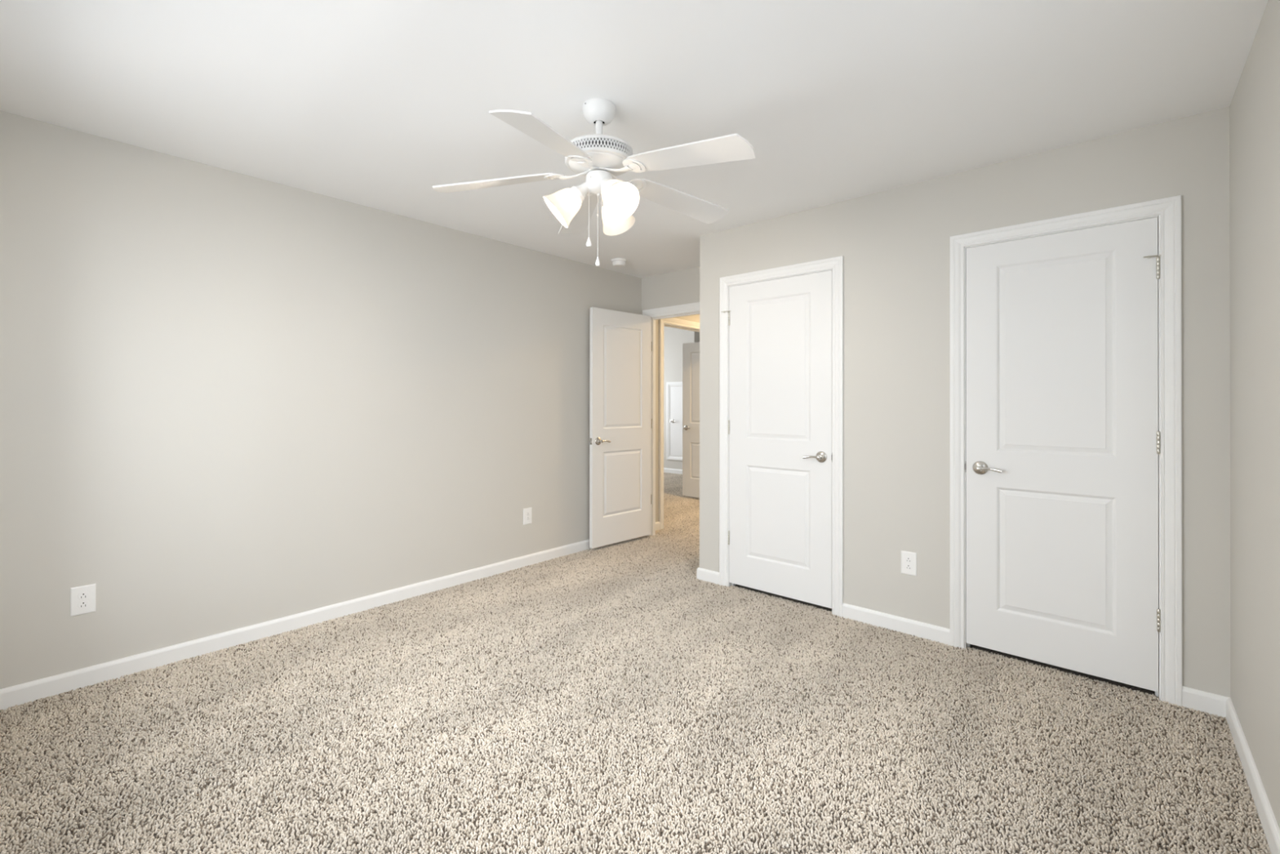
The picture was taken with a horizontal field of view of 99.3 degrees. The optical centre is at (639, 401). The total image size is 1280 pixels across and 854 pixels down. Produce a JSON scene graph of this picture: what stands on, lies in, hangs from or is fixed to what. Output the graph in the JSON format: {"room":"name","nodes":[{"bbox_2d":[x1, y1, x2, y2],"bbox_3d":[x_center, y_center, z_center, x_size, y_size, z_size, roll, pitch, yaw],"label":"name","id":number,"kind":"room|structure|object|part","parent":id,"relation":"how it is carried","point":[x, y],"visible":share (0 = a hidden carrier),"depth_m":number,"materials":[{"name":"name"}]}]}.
{"room":"empty bedroom","nodes":[
{"label":"empty bedroom","id":0,"kind":"room"},
{"bbox_2d":[0,110,699,688],"bbox_3d":[0.254,-0.254,5.560,0.120,3.061,9.335,0,0,41],"label":"wall","id":1,"kind":"structure","parent":0,"point":[229,400],"depth_m":2.85,"materials":[{"name":"paint"}]},
{"bbox_2d":[70,583,96,616],"bbox_3d":[-2.454,0.876,2.399,0.007,0.124,0.079,0,0,41],"label":"wall outlet","id":2,"kind":"object","parent":1,"relation":"attached to","point":[82,598],"visible":1,"depth_m":2.40,"materials":[{"name":"white plastic"}]},
{"bbox_2d":[77,600,88,608],"bbox_3d":[-2.453,0.895,2.398,0.003,0.028,0.034,0,0,41],"label":"receptacle","id":3,"kind":"object","parent":2,"relation":"attached to","point":[81,604],"depth_m":2.40,"materials":[{"name":"white plastic"}]},
{"bbox_2d":[77,591,88,599],"bbox_3d":[-2.453,0.856,2.398,0.003,0.028,0.034,0,0,41],"label":"receptacle","id":4,"kind":"object","parent":2,"relation":"attached to","point":[81,595],"depth_m":2.40,"materials":[{"name":"white plastic"}]},
{"bbox_2d":[0,538,591,710],"bbox_3d":[-1.348,1.225,3.645,0.014,0.086,4.113,0,0,41],"label":"baseboard","id":5,"kind":"structure","parent":1,"relation":"attached to","point":[19,694],"depth_m":2.83,"materials":[{"name":"paint"}]},
{"bbox_2d":[523,507,531,524],"bbox_3d":[-0.866,0.885,4.196,0.007,0.124,0.079,0,0,41],"label":"wall outlet","id":6,"kind":"object","parent":1,"relation":"attached to","point":[526,512],"visible":1,"depth_m":4.19,"materials":[{"name":"white plastic"}]},
{"bbox_2d":[526,511,529,520],"bbox_3d":[-0.864,0.885,4.195,0.003,0.067,0.033,0,0,41],"label":"receptacle","id":7,"kind":"object","parent":6,"relation":"attached to","point":[527,513],"depth_m":4.20,"materials":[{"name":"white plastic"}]},
{"bbox_2d":[655,521,660,530],"bbox_3d":[0.756,1.236,6.024,0.014,0.086,2.065,0,0,41],"label":"baseboard","id":8,"kind":"structure","parent":1,"relation":"attached to","point":[657,523],"depth_m":5.36,"materials":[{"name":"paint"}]},
{"bbox_2d":[658,317,699,528],"bbox_3d":[0.709,0.215,6.073,0.154,2.128,1.697,0,0,41],"label":"door frame","id":9,"kind":"structure","parent":1,"relation":"attached to","point":[673,322],"depth_m":5.41,"materials":[{"name":"paint"}]},
{"bbox_2d":[0,515,1266,853],"bbox_3d":[0.246,1.331,5.560,8.200,0.109,9.335,0,0,41],"label":"floor","id":10,"kind":"structure","parent":0,"point":[1045,664],"depth_m":1.83,"materials":[{"name":"beige carpet"}]},
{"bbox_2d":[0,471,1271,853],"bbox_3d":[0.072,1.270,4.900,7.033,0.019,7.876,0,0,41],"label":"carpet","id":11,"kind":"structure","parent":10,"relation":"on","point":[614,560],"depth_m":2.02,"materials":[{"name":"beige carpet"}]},
{"bbox_2d":[0,0,1268,278],"bbox_3d":[0.838,-1.241,3.178,4.152,0.120,6.535,0,0,41],"label":"ceiling","id":12,"kind":"structure","parent":0,"point":[379,104],"depth_m":2.02,"materials":[{"name":"paint"}]},
{"bbox_2d":[432,97,755,266],"bbox_3d":[-0.129,-0.866,2.187,1.259,0.638,1.283,0,0,41],"label":"ceiling fan","id":13,"kind":"object","parent":12,"relation":"hanging from","point":[599,157],"visible":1,"depth_m":2.13,"materials":[{"name":"white metal"}]},
{"bbox_3d":[-0.582,-0.885,2.204,0.504,0.086,0.141,0,0,3],"label":"blade","id":14,"kind":"part","parent":13,"relation":"part of","materials":[{"name":"white wood"}]},
{"bbox_3d":[-0.296,-0.873,1.806,0.142,0.099,0.502,0,0,21],"label":"blade","id":15,"kind":"part","parent":13,"relation":"part of","materials":[{"name":"white wood"}]},
{"bbox_3d":[-0.322,-0.781,2.192,0.151,0.155,0.151,0,0,41],"label":"lamp shade","id":16,"kind":"part","parent":13,"relation":"part of","materials":[{"name":"white glass"}]},
{"bbox_3d":[-0.279,-0.897,2.603,0.142,0.069,0.505,0,0,-18],"label":"blade","id":17,"kind":"part","parent":13,"relation":"part of","materials":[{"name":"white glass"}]},
{"bbox_3d":[-0.205,-0.753,2.182,0.002,0.193,0.003,0,0,41],"label":"pull chain","id":18,"kind":"part","parent":13,"relation":"part of","materials":[{"name":"white metal"}]},
{"bbox_3d":[-0.205,-0.638,2.182,0.022,0.038,0.022,0,0,41],"label":"chain pull","id":19,"kind":"part","parent":13,"relation":"part of","materials":[{"name":"white plastic"}]},
{"bbox_3d":[-0.171,-0.707,2.197,0.007,0.248,0.008,0,0,41],"label":"pull chain","id":20,"kind":"part","parent":13,"relation":"part of","materials":[{"name":"white metal"}]},
{"bbox_3d":[-0.171,-0.565,2.197,0.018,0.038,0.018,0,0,41],"label":"chain pull","id":21,"kind":"part","parent":13,"relation":"part of","materials":[{"name":"white plastic"}]},
{"bbox_2d":[564,137,633,157],"bbox_3d":[-0.165,-0.986,2.199,0.275,0.045,0.275,0,0,41],"label":"vent grille","id":22,"kind":"object","parent":13,"relation":"attached to","point":[617,147],"depth_m":2.08,"materials":[{"name":"white metal"}]},
{"bbox_3d":[-0.102,-0.806,2.104,0.070,0.068,0.048,0,0,41],"label":"light bulb","id":23,"kind":"part","parent":13,"relation":"part of","materials":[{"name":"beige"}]},
{"bbox_3d":[-0.110,-0.784,2.343,0.145,0.154,0.156,0,0,41],"label":"lamp shade","id":24,"kind":"part","parent":13,"relation":"part of","materials":[{"name":"white glass"}]},
{"bbox_3d":[-0.090,-0.778,2.077,0.156,0.155,0.146,0,0,41],"label":"lamp shade","id":25,"kind":"part","parent":13,"relation":"part of","materials":[{"name":"white glass"}]},
{"bbox_3d":[0.181,-0.892,2.434,0.505,0.070,0.143,0,0,-37],"label":"blade","id":26,"kind":"part","parent":13,"relation":"part of","materials":[{"name":"white wood"}]},
{"bbox_3d":[0.171,-0.877,1.956,0.502,0.089,0.143,0,0,39],"label":"blade","id":27,"kind":"part","parent":13,"relation":"part of","materials":[{"name":"white wood"}]},
{"bbox_2d":[611,257,626,267],"bbox_3d":[-0.175,-1.153,4.544,0.132,0.051,0.132,0,0,41],"label":"smoke detector","id":28,"kind":"object","parent":12,"relation":"attached to","point":[617,262],"visible":1,"depth_m":4.50,"materials":[{"name":"white plastic"}]},
{"bbox_3d":[-0.175,-1.171,4.544,0.132,0.013,0.132,0,0,41],"label":"plate","id":29,"kind":"part","parent":28,"relation":"part of","materials":[{"name":"white plastic"}]},
{"bbox_2d":[641,266,699,315],"bbox_3d":[0.480,0.049,4.836,1.177,2.451,0.087,0,0,41],"label":"wall","id":30,"kind":"structure","parent":0,"point":[681,286],"depth_m":4.96,"materials":[{"name":"paint"}]},
{"bbox_2d":[589,306,652,548],"bbox_3d":[-0.140,0.223,4.852,0.098,2.032,0.770,0,0,41],"label":"door","id":31,"kind":"structure","parent":30,"relation":"in","point":[621,343],"depth_m":4.80,"materials":[{"name":"white paint"}]},
{"bbox_3d":[-0.301,0.338,4.627,0.042,0.027,0.112,0,0,41],"label":"handle","id":32,"kind":"part","parent":31,"relation":"part of","materials":[{"name":"silver metal"}]},
{"bbox_2d":[642,302,699,536],"bbox_3d":[0.395,0.206,4.900,0.908,2.138,0.104,0,0,41],"label":"door frame","id":33,"kind":"structure","parent":30,"relation":"attached to","point":[692,308],"depth_m":5.15,"materials":[{"name":"paint"}]},
{"bbox_2d":[663,326,699,469],"bbox_3d":[0.278,-0.240,10.145,1.977,3.061,0.240,0,0,41],"label":"wall","id":34,"kind":"structure","parent":0,"point":[673,338],"depth_m":9.71,"materials":[{"name":"paint"}]},
{"bbox_2d":[663,467,682,474],"bbox_3d":[0.191,1.247,10.045,1.977,0.086,0.014,0,0,41],"label":"baseboard","id":35,"kind":"structure","parent":34,"relation":"attached to","point":[665,469],"depth_m":9.68,"materials":[{"name":"paint"}]},
{"bbox_2d":[666,381,682,460],"bbox_3d":[0.703,0.348,9.595,0.586,1.388,0.017,0,0,41],"label":"door frame","id":36,"kind":"structure","parent":34,"relation":"attached to","point":[668,384],"depth_m":9.75,"materials":[{"name":"paint"}]},
{"bbox_2d":[670,386,682,456],"bbox_3d":[0.690,0.348,9.586,0.436,1.230,0.086,0,0,41],"label":"door","id":37,"kind":"structure","parent":34,"relation":"in","point":[676,392],"depth_m":9.65,"materials":[{"name":"white paint"}]},
{"bbox_2d":[699,106,1231,697],"bbox_3d":[1.433,0.045,3.076,2.582,2.451,0.120,0,0,41],"label":"wall","id":38,"kind":"structure","parent":0,"point":[894,244],"depth_m":2.89,"materials":[{"name":"paint"}]},
{"bbox_2d":[720,270,831,608],"bbox_3d":[0.852,0.226,3.493,0.762,2.020,0.094,0,0,41],"label":"door","id":39,"kind":"structure","parent":38,"relation":"in","point":[780,424],"depth_m":3.47,"materials":[{"name":"white paint"}]},
{"bbox_3d":[1.040,0.336,3.291,0.113,0.027,0.042,0,0,41],"label":"handle","id":40,"kind":"part","parent":39,"relation":"part of","materials":[{"name":"silver metal"}]},
{"bbox_2d":[719,255,843,617],"bbox_3d":[0.913,0.209,3.525,0.854,2.126,0.137,0,0,41],"label":"door frame","id":41,"kind":"structure","parent":38,"relation":"attached to","point":[835,264],"depth_m":3.29,"materials":[{"name":"paint"}]},
{"bbox_2d":[901,550,916,576],"bbox_3d":[1.462,0.881,2.962,0.079,0.124,0.007,0,0,41],"label":"wall outlet","id":42,"kind":"object","parent":38,"relation":"attached to","point":[908,559],"visible":1,"depth_m":2.96,"materials":[{"name":"white plastic"}]},
{"bbox_2d":[905,564,911,569],"bbox_3d":[1.461,0.901,2.960,0.034,0.028,0.003,0,0,41],"label":"receptacle","id":43,"kind":"object","parent":42,"relation":"attached to","point":[908,566],"depth_m":2.96,"materials":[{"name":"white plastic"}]},
{"bbox_2d":[905,556,911,562],"bbox_3d":[1.461,0.862,2.960,0.034,0.028,0.003,0,0,41],"label":"receptacle","id":44,"kind":"object","parent":42,"relation":"attached to","point":[908,559],"depth_m":2.96,"materials":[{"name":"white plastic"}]},
{"bbox_2d":[696,567,1230,718],"bbox_3d":[1.382,1.228,3.027,2.596,0.086,0.014,0,0,41],"label":"baseboard","id":45,"kind":"structure","parent":38,"relation":"attached to","point":[1197,700],"depth_m":2.92,"materials":[{"name":"paint"}]},
{"bbox_2d":[965,217,1160,692],"bbox_3d":[1.935,0.225,2.536,0.729,2.020,0.094,0,0,41],"label":"door","id":46,"kind":"structure","parent":38,"relation":"in","point":[1063,436],"depth_m":2.52,"materials":[{"name":"white paint"}]},
{"bbox_3d":[1.723,0.335,2.687,0.113,0.027,0.042,0,0,41],"label":"handle","id":47,"kind":"part","parent":46,"relation":"part of","materials":[{"name":"silver metal"}]},
{"bbox_2d":[950,195,1182,706],"bbox_3d":[1.971,0.207,2.589,0.854,2.126,0.137,0,0,41],"label":"door frame","id":48,"kind":"structure","parent":38,"relation":"attached to","point":[1167,211],"depth_m":2.31,"materials":[{"name":"paint"}]},
{"bbox_2d":[1229,0,1279,828],"bbox_3d":[1.509,0.040,1.123,0.120,2.451,4.353,0,0,41],"label":"wall","id":49,"kind":"structure","parent":0,"point":[1255,105],"depth_m":1.72,"materials":[{"name":"paint"}]},
{"bbox_2d":[1226,697,1279,853],"bbox_3d":[1.224,1.221,0.900,0.014,0.086,3.409,0,0,41],"label":"baseboard","id":50,"kind":"structure","parent":49,"relation":"attached to","point":[1264,811],"depth_m":1.72,"materials":[{"name":"paint"}]},
{"bbox_3d":[-0.236,-0.247,8.152,4.048,3.061,6.100,0,0,41],"label":"wall","id":51,"kind":"structure","parent":0,"visible":0},
{"bbox_2d":[682,342,699,497],"bbox_3d":[0.839,0.239,6.983,0.750,2.020,0.094,0,0,41],"label":"door","id":52,"kind":"structure","parent":51,"relation":"in","point":[691,351],"depth_m":7.15,"materials":[{"name":"white paint"}]}
]}

